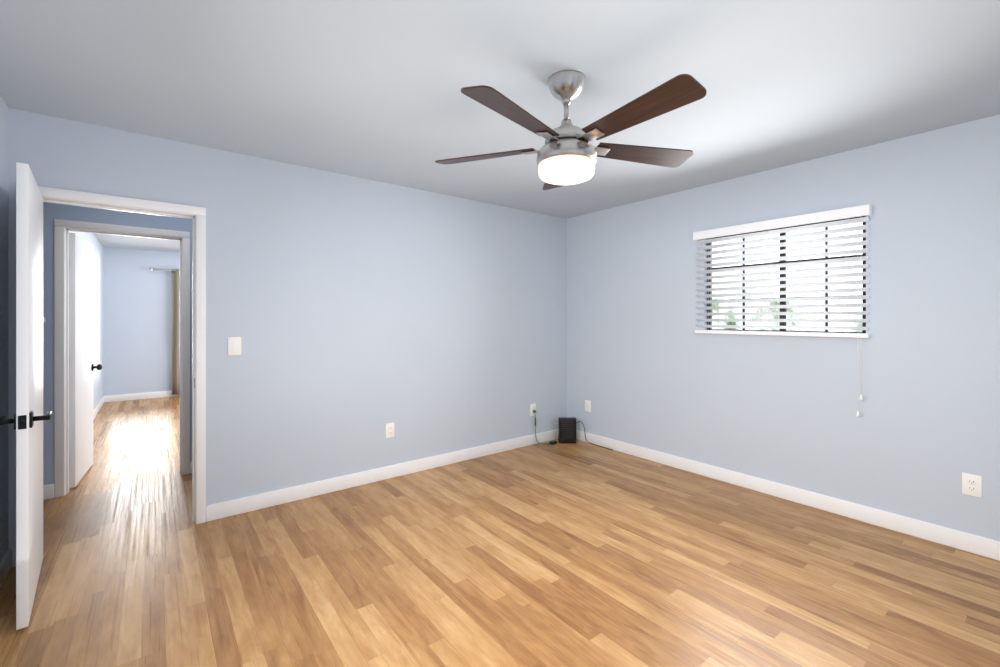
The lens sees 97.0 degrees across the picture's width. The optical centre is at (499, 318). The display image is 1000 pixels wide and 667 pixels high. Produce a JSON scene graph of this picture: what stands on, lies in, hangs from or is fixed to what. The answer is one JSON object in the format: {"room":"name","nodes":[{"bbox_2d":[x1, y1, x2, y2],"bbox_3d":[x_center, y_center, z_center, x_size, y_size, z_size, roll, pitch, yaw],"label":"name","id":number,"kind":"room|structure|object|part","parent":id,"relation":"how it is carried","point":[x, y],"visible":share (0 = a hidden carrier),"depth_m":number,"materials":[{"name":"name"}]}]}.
{"room":"empty bedroom","nodes":[
{"label":"empty bedroom","id":0,"kind":"room"},
{"bbox_2d":[0,96,102,561],"bbox_3d":[-3.227,0.104,3.018,0.150,2.440,9.870,0,0,-38],"label":"wall","id":1,"kind":"structure","parent":0,"point":[4,325],"depth_m":2.31,"materials":[{"name":"blue paint"}]},
{"bbox_2d":[0,549,11,586],"bbox_3d":[-1.361,1.272,0.763,0.014,0.105,3.991,0,0,-38],"label":"baseboard","id":2,"kind":"structure","parent":1,"relation":"attached to","point":[5,564],"depth_m":2.25,"materials":[{"name":"white"}]},
{"bbox_2d":[93,396,103,419],"bbox_3d":[-4.816,1.272,5.137,0.014,0.105,4.546,0,0,-38],"label":"baseboard","id":3,"kind":"structure","parent":1,"relation":"attached to","point":[98,407],"depth_m":6.25,"materials":[{"name":"white wood"}]},
{"bbox_2d":[43,202,191,484],"bbox_3d":[-2.261,0.104,4.147,5.984,2.440,0.120,0,0,-38],"label":"wall","id":4,"kind":"structure","parent":0,"point":[52,212],"depth_m":3.26,"materials":[{"name":"paint"}]},
{"bbox_2d":[43,484,53,499],"bbox_3d":[-3.885,1.272,2.793,1.517,0.105,0.014,0,0,-38],"label":"baseboard","id":5,"kind":"structure","parent":4,"relation":"attached to","point":[48,491],"depth_m":3.24,"materials":[{"name":"white wood"}]},
{"bbox_2d":[69,233,92,487],"bbox_3d":[-3.501,0.325,3.704,0.036,1.971,0.694,0,0,-34],"label":"door","id":6,"kind":"structure","parent":4,"relation":"in","point":[80,355],"depth_m":3.57,"materials":[{"name":"white wood"}]},
{"bbox_2d":[54,219,189,497],"bbox_3d":[-3.005,0.295,3.566,0.821,2.058,0.152,0,0,-38],"label":"door frame","id":7,"kind":"structure","parent":4,"relation":"attached to","point":[62,228],"depth_m":3.34,"materials":[{"name":"white wood"}]},
{"bbox_2d":[103,247,179,395],"bbox_3d":[-4.833,0.104,8.102,3.880,2.440,0.120,0,0,-38],"label":"wall","id":8,"kind":"structure","parent":0,"point":[137,325],"depth_m":7.19,"materials":[{"name":"blue paint"}]},
{"bbox_2d":[104,390,179,402],"bbox_3d":[-4.792,1.272,8.050,3.640,0.105,0.014,0,0,-38],"label":"baseboard","id":9,"kind":"structure","parent":8,"relation":"attached to","point":[134,396],"depth_m":7.19,"materials":[{"name":"white wood"}]},
{"bbox_2d":[149,268,179,394],"bbox_3d":[-4.773,0.227,8.003,2.468,2.114,0.107,0,0,-38],"label":"curtain","id":10,"kind":"object","parent":8,"relation":"hanging from","point":[175,331],"visible":0.25,"depth_m":7.44,"materials":[{"name":"fabric"}]},
{"bbox_3d":[-4.742,-0.806,8.002,2.420,0.022,0.022,0,0,-38],"label":"rod","id":11,"kind":"part","parent":10,"relation":"part of","materials":[{"name":"silver metal"}]},
{"bbox_2d":[9,108,566,566],"bbox_3d":[-0.965,0.104,3.699,4.494,2.440,0.120,0,0,-38],"label":"wall","id":12,"kind":"structure","parent":0,"point":[356,314],"depth_m":3.40,"materials":[{"name":"blue paint"}]},
{"bbox_2d":[16,162,42,629],"bbox_3d":[-2.264,0.327,2.136,0.036,1.966,0.731,0,0,-42],"label":"door","id":13,"kind":"structure","parent":12,"relation":"in","point":[29,373],"depth_m":1.88,"materials":[{"name":"white wood"}]},
{"bbox_2d":[14,413,15,429],"bbox_3d":[-2.074,0.439,1.895,0.009,0.066,0.066,0,0,-42],"label":"rose","id":14,"kind":"object","parent":13,"relation":"attached to","point":[15,421],"visible":0.46,"depth_m":1.87,"materials":[{"name":"black metal"}]},
{"bbox_2d":[1,419,13,424],"bbox_3d":[-2.094,0.439,1.876,0.048,0.021,0.021,0,0,-42],"label":"door handle","id":15,"kind":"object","parent":14,"relation":"attached to","point":[7,421],"depth_m":1.87,"materials":[{"name":"black metal"}]},
{"bbox_2d":[18,415,26,429],"bbox_3d":[-2.017,0.439,1.866,0.025,0.058,0.002,0,0,-43],"label":"door latch","id":16,"kind":"object","parent":13,"relation":"attached to","point":[23,417],"depth_m":1.87,"materials":[{"name":"black metal"}]},
{"bbox_2d":[29,410,33,427],"bbox_3d":[-2.040,0.439,1.925,0.009,0.066,0.066,0,0,-42],"label":"rose","id":17,"kind":"object","parent":13,"relation":"attached to","point":[31,421],"visible":0.96,"depth_m":1.90,"materials":[{"name":"black metal"}]},
{"bbox_2d":[33,415,45,420],"bbox_3d":[-2.020,0.439,1.944,0.048,0.021,0.021,0,0,-42],"label":"door handle","id":18,"kind":"object","parent":17,"relation":"attached to","point":[37,418],"depth_m":1.94,"materials":[{"name":"black metal"}]},
{"bbox_2d":[45,411,51,419],"bbox_3d":[-2.040,0.439,1.998,0.016,0.021,0.130,0,0,-42],"label":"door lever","id":19,"kind":"object","parent":18,"relation":"attached to","point":[48,415],"visible":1,"depth_m":1.96,"materials":[{"name":"black metal"}]},
{"bbox_2d":[38,186,205,523],"bbox_3d":[-2.284,0.302,2.668,0.841,2.043,0.152,0,0,-38],"label":"door frame","id":20,"kind":"structure","parent":12,"relation":"attached to","point":[196,215],"depth_m":2.85,"materials":[{"name":"white wood"}]},
{"bbox_2d":[228,337,240,354],"bbox_3d":[-1.786,0.187,2.976,0.078,0.122,0.009,0,0,-38],"label":"switch plate","id":21,"kind":"object","parent":12,"relation":"attached to","point":[234,345],"visible":1,"depth_m":2.97,"materials":[{"name":"white plastic"}]},
{"bbox_2d":[206,429,557,521],"bbox_3d":[-0.580,1.272,3.915,3.381,0.105,0.014,0,0,-38],"label":"baseboard","id":22,"kind":"structure","parent":12,"relation":"attached to","point":[220,510],"depth_m":3.49,"materials":[{"name":"white wood"}]},
{"bbox_2d":[386,423,394,437],"bbox_3d":[-0.910,0.929,3.661,0.078,0.122,0.008,0,0,-38],"label":"electrical outlet","id":23,"kind":"object","parent":12,"relation":"attached to","point":[390,430],"visible":1,"depth_m":3.66,"materials":[{"name":"white plastic"}]},
{"bbox_2d":[530,403,535,415],"bbox_3d":[0.349,0.959,4.645,0.078,0.122,0.008,0,0,-38],"label":"electrical outlet","id":24,"kind":"object","parent":12,"relation":"attached to","point":[532,407],"visible":0.83,"depth_m":4.64,"materials":[{"name":"white plastic"}]},
{"bbox_2d":[0,396,999,666],"bbox_3d":[-2.071,1.354,3.921,5.964,0.060,10.110,0,0,-38],"label":"floor","id":25,"kind":"structure","parent":0,"point":[576,554],"depth_m":2.27,"materials":[{"name":"brown wood"}]},
{"bbox_2d":[533,410,612,449],"bbox_3d":[0.736,1.143,4.606,0.786,0.362,0.358,0,0,-1],"label":"modem","id":26,"kind":"object","parent":25,"relation":"on","point":[566,429],"visible":0.96,"depth_m":4.69,"materials":[{"name":"black plastic"}]},
{"bbox_2d":[0,0,999,252],"bbox_3d":[-2.071,-1.156,3.921,5.964,0.080,10.110,0,0,-38],"label":"ceiling","id":27,"kind":"structure","parent":0,"point":[364,88],"depth_m":2.05,"materials":[{"name":"paint"}]},
{"bbox_2d":[435,70,706,189],"bbox_3d":[0.326,-0.882,2.034,1.289,0.468,1.256,0,0,-38],"label":"ceiling fan","id":28,"kind":"object","parent":27,"relation":"hanging from","point":[568,153],"visible":1,"depth_m":1.95,"materials":[{"name":"brown wood"}]},
{"bbox_3d":[-0.072,-0.808,2.210,0.515,0.006,0.148,0,13,20],"label":"blade","id":29,"kind":"part","parent":28,"relation":"part of","materials":[{"name":"brown wood"}]},
{"bbox_3d":[0.060,-0.808,1.749,0.148,0.006,0.515,16,10,37],"label":"blade","id":30,"kind":"part","parent":28,"relation":"part of","materials":[{"name":"brown wood"}]},
{"bbox_3d":[0.325,-0.808,2.478,0.148,0.006,0.515,-13,0,2],"label":"blade","id":31,"kind":"part","parent":28,"relation":"part of","materials":[{"name":"brown wood"}]},
{"bbox_3d":[0.311,-0.757,2.071,0.280,0.082,0.280,0,0,-38],"label":"motor","id":32,"kind":"part","parent":28,"relation":"part of","materials":[{"name":"silver metal"}]},
{"bbox_3d":[0.311,-0.966,2.071,0.025,0.100,0.025,0,0,-38],"label":"rod","id":33,"kind":"part","parent":28,"relation":"part of","materials":[{"name":"silver metal"}]},
{"bbox_3d":[0.311,-0.683,2.071,0.262,0.070,0.262,0,0,-38],"label":"glass","id":34,"kind":"part","parent":28,"relation":"part of","materials":[{"name":"beige glass"}]},
{"bbox_3d":[0.311,-0.845,2.071,0.200,0.058,0.200,0,0,-38],"label":"motor","id":35,"kind":"part","parent":28,"relation":"part of","materials":[{"name":"silver metal"}]},
{"bbox_3d":[0.703,-0.808,2.183,0.515,0.006,0.148,0,-13,-16],"label":"blade","id":36,"kind":"part","parent":28,"relation":"part of","materials":[{"name":"brown wood"}]},
{"label":"blade","id":37,"kind":"part","parent":28,"relation":"part of","materials":[{"name":"brown wood"}]},
{"bbox_2d":[567,114,999,540],"bbox_3d":[2.070,0.104,3.367,0.120,2.440,4.139,0,0,-38],"label":"wall","id":38,"kind":"structure","parent":0,"point":[918,436],"depth_m":3.00,"materials":[{"name":"blue paint"}]},
{"bbox_2d":[585,400,590,411],"bbox_3d":[0.934,0.936,4.713,0.012,0.122,0.078,0,0,-38],"label":"electrical outlet","id":39,"kind":"object","parent":38,"relation":"attached to","point":[587,405],"visible":1,"depth_m":4.71,"materials":[{"name":"white plastic"}]},
{"bbox_2d":[707,216,865,332],"bbox_3d":[2.081,-0.277,3.323,0.086,0.799,1.075,0,0,-38],"label":"window","id":40,"kind":"structure","parent":38,"relation":"in","point":[784,289],"depth_m":3.29,"materials":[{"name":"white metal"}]},
{"bbox_2d":[693,204,871,416],"bbox_3d":[2.012,-0.042,3.288,0.065,1.368,1.168,0,0,-38],"label":"window blind","id":41,"kind":"object","parent":40,"relation":"attached to","point":[848,212],"visible":0.98,"depth_m":3.19,"materials":[{"name":"white plastic"}]},
{"bbox_2d":[576,430,999,560],"bbox_3d":[1.984,1.272,3.368,0.014,0.105,4.005,0,0,-38],"label":"baseboard","id":42,"kind":"structure","parent":38,"relation":"attached to","point":[971,543],"depth_m":3.04,"materials":[{"name":"white wood"}]},
{"bbox_2d":[962,472,981,497],"bbox_3d":[2.667,0.943,2.499,0.008,0.122,0.078,0,0,-38],"label":"electrical outlet","id":43,"kind":"object","parent":38,"relation":"attached to","point":[971,484],"visible":1,"depth_m":2.50,"materials":[{"name":"white plastic"}]},
{"label":"outside","id":44,"kind":"structure","parent":0,"visible":0},
{"bbox_2d":[712,222,861,331],"bbox_3d":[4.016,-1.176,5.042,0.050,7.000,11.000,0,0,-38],"label":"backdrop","id":45,"kind":"structure","parent":44,"point":[846,324],"depth_m":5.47,"materials":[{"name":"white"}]}
]}

